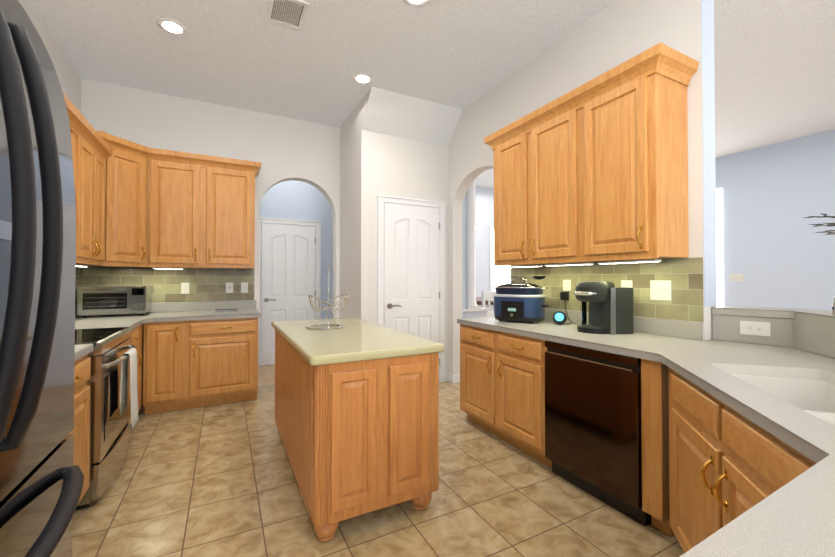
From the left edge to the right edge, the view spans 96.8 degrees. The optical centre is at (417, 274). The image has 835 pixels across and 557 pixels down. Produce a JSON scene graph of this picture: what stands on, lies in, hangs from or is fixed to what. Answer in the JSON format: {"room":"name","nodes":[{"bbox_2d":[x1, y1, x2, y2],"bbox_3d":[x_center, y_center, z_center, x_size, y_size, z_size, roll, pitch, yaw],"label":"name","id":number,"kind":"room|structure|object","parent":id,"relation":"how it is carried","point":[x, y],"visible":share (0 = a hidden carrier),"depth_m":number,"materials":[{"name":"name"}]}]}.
{"room":"kitchen","nodes":[
{"label":"kitchen","id":0,"kind":"room"},
{"bbox_2d":[18,0,80,112],"bbox_3d":[-1.918,-0.352,0.769,0.140,3.270,6.770,0,-1,-27],"label":"wall","id":1,"kind":"structure","parent":0,"point":[69,77],"depth_m":3.24,"materials":[{"name":"white paint"}]},
{"bbox_2d":[69,117,82,264],"bbox_3d":[-2.323,-0.566,2.083,0.347,0.931,1.111,0,-1,-27],"label":"upper cabinet","id":2,"kind":"object","parent":1,"relation":"attached to","point":[76,133],"depth_m":2.65,"materials":[{"name":"brown wood"}]},
{"bbox_2d":[75,267,82,304],"bbox_3d":[-2.569,0.092,2.178,0.006,0.380,3.356,0,-1,-27],"label":"tile backsplash","id":3,"kind":"structure","parent":1,"relation":"attached to","point":[79,270],"depth_m":3.63,"materials":[{"name":"tile"}]},
{"bbox_2d":[83,133,110,264],"bbox_3d":[-2.737,-0.556,2.879,0.347,0.931,0.684,0,-1,-27],"label":"upper cabinet","id":4,"kind":"object","parent":1,"relation":"attached to","point":[96,163],"depth_m":2.99,"materials":[{"name":"brown wood"}]},
{"bbox_2d":[95,141,150,266],"bbox_3d":[-2.742,-0.612,3.470,0.307,1.083,0.306,0,-1,-27],"label":"upper cabinet","id":5,"kind":"object","parent":1,"relation":"attached to","point":[127,207],"depth_m":3.47,"materials":[{"name":"brown wood"}]},
{"bbox_2d":[103,133,146,148],"bbox_3d":[-2.724,-0.676,3.465,0.255,1.126,0.254,0,-1,-27],"label":"crown molding","id":6,"kind":"structure","parent":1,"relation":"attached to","point":[106,137],"depth_m":3.36,"materials":[{"name":"brown wood"}]},
{"bbox_2d":[81,78,339,385],"bbox_3d":[-2.177,-0.307,4.365,2.720,3.270,0.150,0,-1,-27],"label":"wall","id":7,"kind":"structure","parent":0,"point":[281,149],"depth_m":4.33,"materials":[{"name":"white paint"}]},
{"bbox_2d":[83,266,253,302],"bbox_3d":[-2.627,0.114,4.035,1.558,0.380,0.007,0,-1,-27],"label":"tile backsplash","id":8,"kind":"structure","parent":7,"relation":"attached to","point":[205,284],"depth_m":4.04,"materials":[{"name":"tile"}]},
{"bbox_2d":[181,283,188,293],"bbox_3d":[-2.549,0.154,4.067,0.075,0.122,0.007,0,-1,-27],"label":"outlet","id":9,"kind":"object","parent":8,"relation":"attached to","point":[184,286],"depth_m":4.06,"materials":[{"name":"white plastic"}]},
{"bbox_2d":[226,282,232,292],"bbox_3d":[-2.165,0.156,4.267,0.075,0.122,0.007,0,-1,-27],"label":"outlet","id":10,"kind":"object","parent":8,"relation":"attached to","point":[229,285],"depth_m":4.27,"materials":[{"name":"white plastic"}]},
{"bbox_2d":[241,282,247,292],"bbox_3d":[-2.024,0.157,4.336,0.075,0.122,0.015,0,-1,-27],"label":"outlet","id":11,"kind":"object","parent":8,"relation":"attached to","point":[244,285],"depth_m":4.34,"materials":[{"name":"white plastic"}]},
{"bbox_2d":[147,157,254,267],"bbox_3d":[-2.305,-0.612,4.019,0.971,1.071,0.348,0,-1,-27],"label":"upper cabinet","id":12,"kind":"object","parent":7,"relation":"attached to","point":[198,210],"depth_m":3.86,"materials":[{"name":"brown wood"}]},
{"bbox_2d":[152,268,182,268],"bbox_3d":[-2.573,-0.058,3.823,0.260,0.013,0.060,0,-1,-27],"label":"under-cabinet light","id":13,"kind":"object","parent":12,"relation":"attached to","point":[152,268],"depth_m":3.80,"materials":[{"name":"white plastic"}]},
{"bbox_2d":[259,180,332,318],"bbox_3d":[-2.132,-0.292,5.611,4.230,3.270,0.121,0,-1,-27],"label":"wall","id":14,"kind":"structure","parent":0,"point":[295,200],"depth_m":5.78,"materials":[{"name":"blue"}]},
{"bbox_2d":[261,223,315,365],"bbox_3d":[-1.927,0.295,5.581,0.780,2.086,0.076,0,-1,-27],"label":"hall door","id":15,"kind":"structure","parent":14,"relation":"in","point":[288,273],"depth_m":5.58,"materials":[{"name":"white paint"}]},
{"bbox_2d":[259,217,320,365],"bbox_3d":[-1.940,0.257,5.604,0.939,2.171,0.024,0,-1,-27],"label":"door frame","id":16,"kind":"structure","parent":14,"relation":"attached to","point":[317,224],"depth_m":5.72,"materials":[{"name":"white paint"}]},
{"bbox_2d":[340,107,355,317],"bbox_3d":[-0.807,-0.305,4.570,0.100,3.270,0.749,0,-1,-27],"label":"wall","id":17,"kind":"structure","parent":0,"point":[348,128],"depth_m":4.55,"materials":[{"name":"white paint"}]},
{"bbox_2d":[72,364,683,556],"bbox_3d":[1.416,1.358,3.570,9.200,0.080,8.700,0,-1,-27],"label":"floor","id":18,"kind":"structure","parent":0,"point":[218,480],"depth_m":2.06,"materials":[{"name":"tile"}]},
{"bbox_2d":[0,0,83,556],"bbox_3d":[-1.146,0.343,0.503,0.969,1.845,0.900,0,-1,-27],"label":"fridge","id":19,"kind":"object","parent":18,"relation":"on","point":[41,481],"visible":1,"depth_m":0.76,"materials":[{"name":"grey metal"}]},
{"bbox_2d":[69,354,90,503],"bbox_3d":[-1.784,0.854,1.375,0.664,0.870,1.223,0,-1,-27],"label":"base cabinet","id":20,"kind":"object","parent":18,"relation":"on","point":[81,429],"visible":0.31,"depth_m":1.92,"materials":[{"name":"brown wood"}]},
{"bbox_2d":[74,344,93,360],"bbox_3d":[-1.799,0.345,1.372,0.633,0.144,1.221,0,-1,-27],"label":"countertop","id":21,"kind":"structure","parent":20,"relation":"on","point":[81,350],"depth_m":1.94,"materials":[{"name":"grey stone"}]},
{"bbox_2d":[75,327,136,509],"bbox_3d":[-2.210,0.843,2.279,0.726,0.917,0.766,0,-1,-27],"label":"stove","id":22,"kind":"object","parent":18,"relation":"on","point":[109,435],"visible":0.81,"depth_m":2.19,"materials":[{"name":"silver metal"}]},
{"bbox_2d":[120,348,138,430],"bbox_3d":[-1.900,0.754,2.450,0.068,0.500,0.200,0,-1,-27],"label":"towel","id":23,"kind":"object","parent":22,"relation":"hanging from","point":[132,352],"visible":0.96,"depth_m":2.42,"materials":[{"name":"white fabric"}]},
{"bbox_2d":[129,323,143,424],"bbox_3d":[-2.611,0.873,2.927,0.630,0.870,0.747,0,-1,-27],"label":"base cabinet","id":24,"kind":"object","parent":18,"relation":"on","point":[137,338],"visible":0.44,"depth_m":3.10,"materials":[{"name":"brown wood"}]},
{"bbox_2d":[75,300,260,328],"bbox_3d":[-2.318,0.370,3.432,1.613,0.144,1.356,0,-1,-27],"label":"countertop","id":25,"kind":"structure","parent":24,"relation":"on","point":[174,311],"depth_m":3.72,"materials":[{"name":"grey stone"}]},
{"bbox_2d":[77,286,151,317],"bbox_3d":[-2.934,0.261,3.615,0.510,0.285,0.380,0,-1,-27],"label":"toaster oven","id":26,"kind":"object","parent":25,"relation":"on","point":[100,300],"visible":1,"depth_m":3.48,"materials":[{"name":"silver metal"}]},
{"bbox_2d":[215,309,237,311],"bbox_3d":[-2.090,0.398,4.058,0.220,0.022,0.140,0,-1,-27],"label":"tray","id":27,"kind":"object","parent":25,"relation":"on","point":[226,310],"visible":1,"depth_m":4.02,"materials":[{"name":"silver metal"}]},
{"bbox_2d":[143,317,257,414],"bbox_3d":[-2.214,0.884,3.869,0.970,0.870,0.664,0,-1,-27],"label":"base cabinet","id":28,"kind":"object","parent":18,"relation":"on","point":[193,364],"visible":0.98,"depth_m":3.60,"materials":[{"name":"brown wood"}]},
{"bbox_2d":[275,333,444,541],"bbox_3d":[-0.542,0.872,2.581,0.685,0.868,1.602,0,-1,-27],"label":"kitchen island","id":29,"kind":"object","parent":18,"relation":"on","point":[357,411],"depth_m":1.89,"materials":[{"name":"brown wood"}]},
{"bbox_2d":[271,317,444,364],"bbox_3d":[-0.545,0.414,2.595,0.730,0.045,1.640,0,-1,-27],"label":"island countertop","id":30,"kind":"structure","parent":29,"relation":"on","point":[356,338],"depth_m":2.16,"materials":[{"name":"beige stone"}]},
{"bbox_2d":[306,264,348,329],"bbox_3d":[-0.666,0.157,2.739,0.308,0.469,0.328,0,-1,-27],"label":"wire basket","id":31,"kind":"object","parent":30,"relation":"on","point":[322,309],"visible":1,"depth_m":2.70,"materials":[{"name":"silver metal"}]},
{"bbox_2d":[476,297,492,308],"bbox_3d":[0.924,0.892,6.364,1.300,0.920,1.000,0,-1,-27],"label":"dining table","id":32,"kind":"object","parent":18,"relation":"on","point":[479,301],"visible":0.06,"depth_m":5.99,"materials":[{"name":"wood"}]},
{"bbox_2d":[482,291,495,316],"bbox_3d":[1.043,0.793,5.638,0.440,1.100,0.440,0,-1,-27],"label":"chair","id":33,"kind":"object","parent":18,"relation":"on","point":[488,295],"visible":0.23,"depth_m":5.40,"materials":[{"name":"white paint"}]},
{"bbox_2d":[460,324,674,536],"bbox_3d":[1.022,0.870,2.686,0.654,0.870,1.735,0,-1,-27],"label":"base cabinet","id":34,"kind":"object","parent":18,"relation":"on","point":[502,385],"visible":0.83,"depth_m":2.58,"materials":[{"name":"brown wood"}]},
{"bbox_2d":[545,341,650,525],"bbox_3d":[1.235,0.867,2.285,0.592,0.865,0.614,0,-1,-27],"label":"dishwasher","id":35,"kind":"object","parent":18,"relation":"on","point":[593,442],"visible":0.69,"depth_m":2.09,"materials":[{"name":"black plastic"}]},
{"bbox_2d":[668,367,816,552],"bbox_3d":[1.291,0.851,1.162,0.654,0.870,1.095,0,-1,18],"label":"base cabinet","id":36,"kind":"object","parent":18,"relation":"on","point":[727,464],"visible":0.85,"depth_m":1.28,"materials":[{"name":"brown wood"}]},
{"bbox_2d":[457,308,834,372],"bbox_3d":[1.456,0.353,2.040,0.828,0.144,3.303,0,-1,-27],"label":"countertop","id":37,"kind":"structure","parent":36,"relation":"on","point":[682,338],"depth_m":2.16,"materials":[{"name":"grey stone"}]},
{"bbox_2d":[491,276,548,322],"bbox_3d":[0.859,0.205,3.137,0.370,0.384,0.457,0,-1,-27],"label":"slow cooker","id":38,"kind":"object","parent":37,"relation":"on","point":[521,302],"visible":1,"depth_m":3.00,"materials":[{"name":"blue plastic"}]},
{"bbox_2d":[553,311,566,324],"bbox_3d":[1.105,0.341,2.880,0.103,0.104,0.104,0,-1,-27],"label":"smart speaker","id":39,"kind":"object","parent":37,"relation":"on","point":[559,317],"visible":1,"depth_m":2.85,"materials":[{"name":"black plastic"}]},
{"bbox_2d":[574,281,633,334],"bbox_3d":[1.245,0.220,2.527,0.365,0.340,0.358,0,-1,-27],"label":"coffee maker","id":40,"kind":"object","parent":37,"relation":"on","point":[607,307],"visible":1,"depth_m":2.40,"materials":[{"name":"grey plastic"}]},
{"bbox_2d":[709,363,834,425],"bbox_3d":[1.315,0.475,1.172,0.398,0.199,0.768,0,-1,18],"label":"sink","id":41,"kind":"object","parent":37,"relation":"in","point":[810,391],"visible":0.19,"depth_m":1.49,"materials":[{"name":"white ceramic"}]},
{"bbox_2d":[832,298,834,315],"bbox_3d":[1.450,0.151,1.053,0.423,0.442,0.056,0,-1,14],"label":"faucet","id":42,"kind":"object","parent":37,"relation":"on","point":[833,310],"visible":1,"depth_m":1.11,"materials":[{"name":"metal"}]},
{"bbox_2d":[621,352,834,556],"bbox_3d":[0.801,0.389,0.711,1.560,0.040,1.549,0,-1,-27],"label":"countertop","id":43,"kind":"structure","parent":36,"relation":"on","point":[794,517],"depth_m":0.63,"materials":[{"name":"grey stone"}]},
{"bbox_2d":[356,100,448,372],"bbox_3d":[-0.078,-0.306,4.447,1.280,3.270,0.100,0,-1,-27],"label":"wall","id":44,"kind":"structure","parent":0,"point":[373,165],"depth_m":4.25,"materials":[{"name":"white paint"}]},
{"bbox_2d":[377,195,445,382],"bbox_3d":[-0.053,0.217,4.382,0.893,2.221,0.024,0,-1,-27],"label":"door frame","id":45,"kind":"structure","parent":44,"relation":"attached to","point":[381,199],"depth_m":4.44,"materials":[{"name":"white paint"}]},
{"bbox_2d":[384,203,439,381],"bbox_3d":[-0.040,0.256,4.360,0.734,2.136,0.076,0,-1,-27],"label":"pantry door","id":46,"kind":"structure","parent":44,"relation":"in","point":[411,270],"depth_m":4.38,"materials":[{"name":"white paint"}]},
{"bbox_2d":[26,0,834,187],"bbox_3d":[1.416,-1.992,3.611,9.200,0.080,8.700,0,-1,-27],"label":"ceiling","id":47,"kind":"structure","parent":0,"point":[774,63],"depth_m":3.27,"materials":[{"name":"white paint"}]},
{"bbox_2d":[157,18,186,35],"bbox_3d":[-1.941,-1.955,2.935,0.199,0.010,0.199,0,-1,18],"label":"recessed light","id":48,"kind":"object","parent":47,"relation":"in","point":[171,26],"depth_m":2.93,"materials":[{"name":"white paint"}]},
{"bbox_2d":[266,0,308,30],"bbox_3d":[-0.973,-1.956,2.763,0.260,0.012,0.320,0,-1,-27],"label":"ceiling vent","id":49,"kind":"object","parent":47,"relation":"in","point":[290,13],"visible":0.96,"depth_m":2.77,"materials":[{"name":"white metal"}]},
{"bbox_2d":[353,73,372,83],"bbox_3d":[-0.545,-1.945,3.696,0.199,0.010,0.199,0,-1,18],"label":"recessed light","id":50,"kind":"object","parent":47,"relation":"in","point":[361,78],"depth_m":3.69,"materials":[{"name":"white paint"}]},
{"bbox_2d":[362,87,462,145],"bbox_3d":[-0.044,-1.774,4.247,1.139,0.339,0.319,0,-1,-27],"label":"cove","id":51,"kind":"object","parent":47,"relation":"attached to","point":[387,112],"visible":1,"depth_m":4.21,"materials":[{"name":"white paint"}]},
{"bbox_2d":[404,0,429,6],"bbox_3d":[-0.004,-1.959,2.613,0.199,0.010,0.199,0,-1,18],"label":"recessed light","id":52,"kind":"object","parent":47,"relation":"in","point":[415,3],"depth_m":2.67,"materials":[{"name":"white glass"}]},
{"bbox_2d":[475,222,482,234],"bbox_3d":[0.799,-1.290,6.348,0.680,1.254,0.599,0,-1,-27],"label":"chandelier","id":53,"kind":"object","parent":47,"relation":"hanging from","point":[478,225],"visible":0.27,"depth_m":6.17,"materials":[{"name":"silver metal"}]},
{"bbox_2d":[463,194,465,317],"bbox_3d":[0.152,-0.291,5.674,0.120,3.270,1.860,0,-1,-27],"label":"wall","id":54,"kind":"structure","parent":0,"point":[464,201],"depth_m":4.87,"materials":[{"name":"blue"}]},
{"bbox_2d":[466,311,486,317],"bbox_3d":[0.674,0.915,4.960,0.538,0.840,0.120,0,-1,-27],"label":"wall","id":55,"kind":"structure","parent":0,"point":[475,314],"depth_m":4.96,"materials":[{"name":"white paint"}]},
{"bbox_2d":[463,307,489,311],"bbox_3d":[0.688,0.477,4.972,0.568,0.034,0.180,0,-1,-27],"label":"trim","id":56,"kind":"structure","parent":55,"relation":"on","point":[480,309],"depth_m":4.93,"materials":[{"name":"white paint"}]},
{"bbox_2d":[466,179,479,308],"bbox_3d":[0.709,-0.737,4.998,0.200,2.394,0.196,0,-1,-27],"label":"column","id":57,"kind":"structure","parent":56,"relation":"on","point":[471,302],"depth_m":4.93,"materials":[{"name":"white paint"}]},
{"bbox_2d":[475,186,493,316],"bbox_3d":[1.421,-0.261,8.113,4.380,3.270,0.120,0,-1,-27],"label":"wall","id":58,"kind":"structure","parent":0,"point":[484,197],"depth_m":8.06,"materials":[{"name":"blue"}]},
{"bbox_2d":[489,227,509,290],"bbox_3d":[1.994,-0.224,8.329,0.920,1.620,0.024,0,-1,-27],"label":"dining room window","id":59,"kind":"structure","parent":58,"relation":"in","point":[499,271],"depth_m":8.17,"materials":[{"name":"white"}]},
{"bbox_2d":[448,0,716,374],"bbox_3d":[1.093,-0.319,3.432,0.140,3.270,2.782,0,-1,-27],"label":"wall","id":60,"kind":"structure","parent":0,"point":[614,34],"depth_m":2.71,"materials":[{"name":"white paint"}]},
{"bbox_2d":[446,373,459,382],"bbox_3d":[1.534,1.262,3.463,8.489,0.110,8.199,0,-1,-27],"label":"baseboard","id":61,"kind":"structure","parent":60,"relation":"attached to","point":[451,378],"depth_m":4.54,"materials":[{"name":"white paint"}]},
{"bbox_2d":[490,130,523,265],"bbox_3d":[0.928,-0.622,3.217,0.347,1.071,0.450,0,-1,-27],"label":"upper cabinet","id":62,"kind":"object","parent":60,"relation":"attached to","point":[509,152],"depth_m":3.13,"materials":[{"name":"brown wood"}]},
{"bbox_2d":[524,102,582,264],"bbox_3d":[1.142,-0.627,2.805,0.347,1.071,0.478,0,-1,-27],"label":"upper cabinet","id":63,"kind":"object","parent":60,"relation":"attached to","point":[550,143],"depth_m":2.74,"materials":[{"name":"brown wood"}]},
{"bbox_2d":[509,265,541,267],"bbox_3d":[0.913,-0.067,3.146,0.060,0.013,0.340,0,-1,-27],"label":"under-cabinet light","id":64,"kind":"object","parent":63,"relation":"attached to","point":[520,265],"depth_m":3.09,"materials":[{"name":"white plastic"}]},
{"bbox_2d":[511,257,702,321],"bbox_3d":[1.290,0.100,2.884,0.006,0.380,1.628,0,-1,-27],"label":"tile backsplash","id":65,"kind":"structure","parent":60,"relation":"attached to","point":[685,277],"depth_m":2.47,"materials":[{"name":"tile"}]},
{"bbox_2d":[563,280,570,290],"bbox_3d":[1.215,0.091,3.013,0.007,0.090,0.075,0,-1,-27],"label":"outlet","id":66,"kind":"object","parent":65,"relation":"attached to","point":[566,283],"depth_m":3.01,"materials":[{"name":"white plastic"}]},
{"bbox_2d":[560,292,571,323],"bbox_3d":[1.177,0.269,2.950,0.117,0.247,0.143,0,-1,-27],"label":"plug","id":67,"kind":"object","parent":66,"relation":"attached to","point":[564,296],"visible":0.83,"depth_m":2.99,"materials":[{"name":"black plastic"}]},
{"bbox_2d":[621,280,631,287],"bbox_3d":[1.444,0.105,2.563,0.015,0.125,0.078,0,-1,-27],"label":"outlet","id":68,"kind":"object","parent":65,"relation":"attached to","point":[624,283],"depth_m":2.56,"materials":[{"name":"white plastic"}]},
{"bbox_2d":[650,280,670,300],"bbox_3d":[1.548,0.103,2.364,0.015,0.125,0.125,0,-1,-27],"label":"outlet","id":69,"kind":"object","parent":65,"relation":"attached to","point":[660,289],"depth_m":2.36,"materials":[{"name":"white plastic"}]},
{"bbox_2d":[576,62,690,261],"bbox_3d":[1.366,-0.632,2.375,0.347,1.071,0.492,0,-1,-27],"label":"upper cabinet","id":70,"kind":"object","parent":60,"relation":"attached to","point":[595,169],"depth_m":2.21,"materials":[{"name":"brown wood"}]},
{"bbox_2d":[542,262,593,265],"bbox_3d":[1.116,-0.072,2.755,0.060,0.013,0.400,0,-1,-27],"label":"under-cabinet light","id":71,"kind":"object","parent":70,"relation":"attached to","point":[566,264],"depth_m":2.72,"materials":[{"name":"white plastic"}]},
{"bbox_2d":[597,259,660,263],"bbox_3d":[1.328,-0.077,2.347,0.060,0.013,0.380,0,-1,-27],"label":"under-cabinet light","id":72,"kind":"object","parent":70,"relation":"attached to","point":[610,262],"depth_m":2.30,"materials":[{"name":"white plastic"}]},
{"bbox_2d":[715,129,834,310],"bbox_3d":[5.286,-0.292,5.604,0.155,3.270,8.700,0,-1,-27],"label":"wall","id":73,"kind":"structure","parent":0,"point":[774,249],"depth_m":5.44,"materials":[{"name":"blue"}]},
{"bbox_2d":[730,274,742,280],"bbox_3d":[5.061,0.056,5.877,0.015,0.120,0.170,0,-1,-27],"label":"outlet","id":74,"kind":"object","parent":73,"relation":"attached to","point":[733,277],"depth_m":5.88,"materials":[{"name":"white plastic"}]},
{"bbox_3d":[1.236,0.753,0.911,2.520,1.065,1.796,0,-1,-27],"label":"wall","id":75,"kind":"structure","parent":0,"visible":0},
{"bbox_2d":[711,306,834,357],"bbox_3d":[1.279,0.275,0.900,2.620,0.191,1.865,0,-1,-27],"label":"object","id":76,"kind":"structure","parent":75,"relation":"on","point":[811,330],"depth_m":1.96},
{"bbox_2d":[740,321,770,336],"bbox_3d":[1.860,0.299,2.042,0.009,0.075,0.125,1,-1,-39],"label":"outlet","id":77,"kind":"object","parent":76,"relation":"attached to","point":[746,327],"depth_m":2.04,"materials":[{"name":"white plastic"}]},
{"bbox_2d":[805,213,834,234],"bbox_3d":[2.220,-0.054,1.610,0.690,0.482,0.773,0,-1,-27],"label":"plant","id":78,"kind":"object","parent":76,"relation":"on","point":[828,225],"visible":1,"depth_m":1.90,"materials":[{"name":"grey plant"}]}
]}

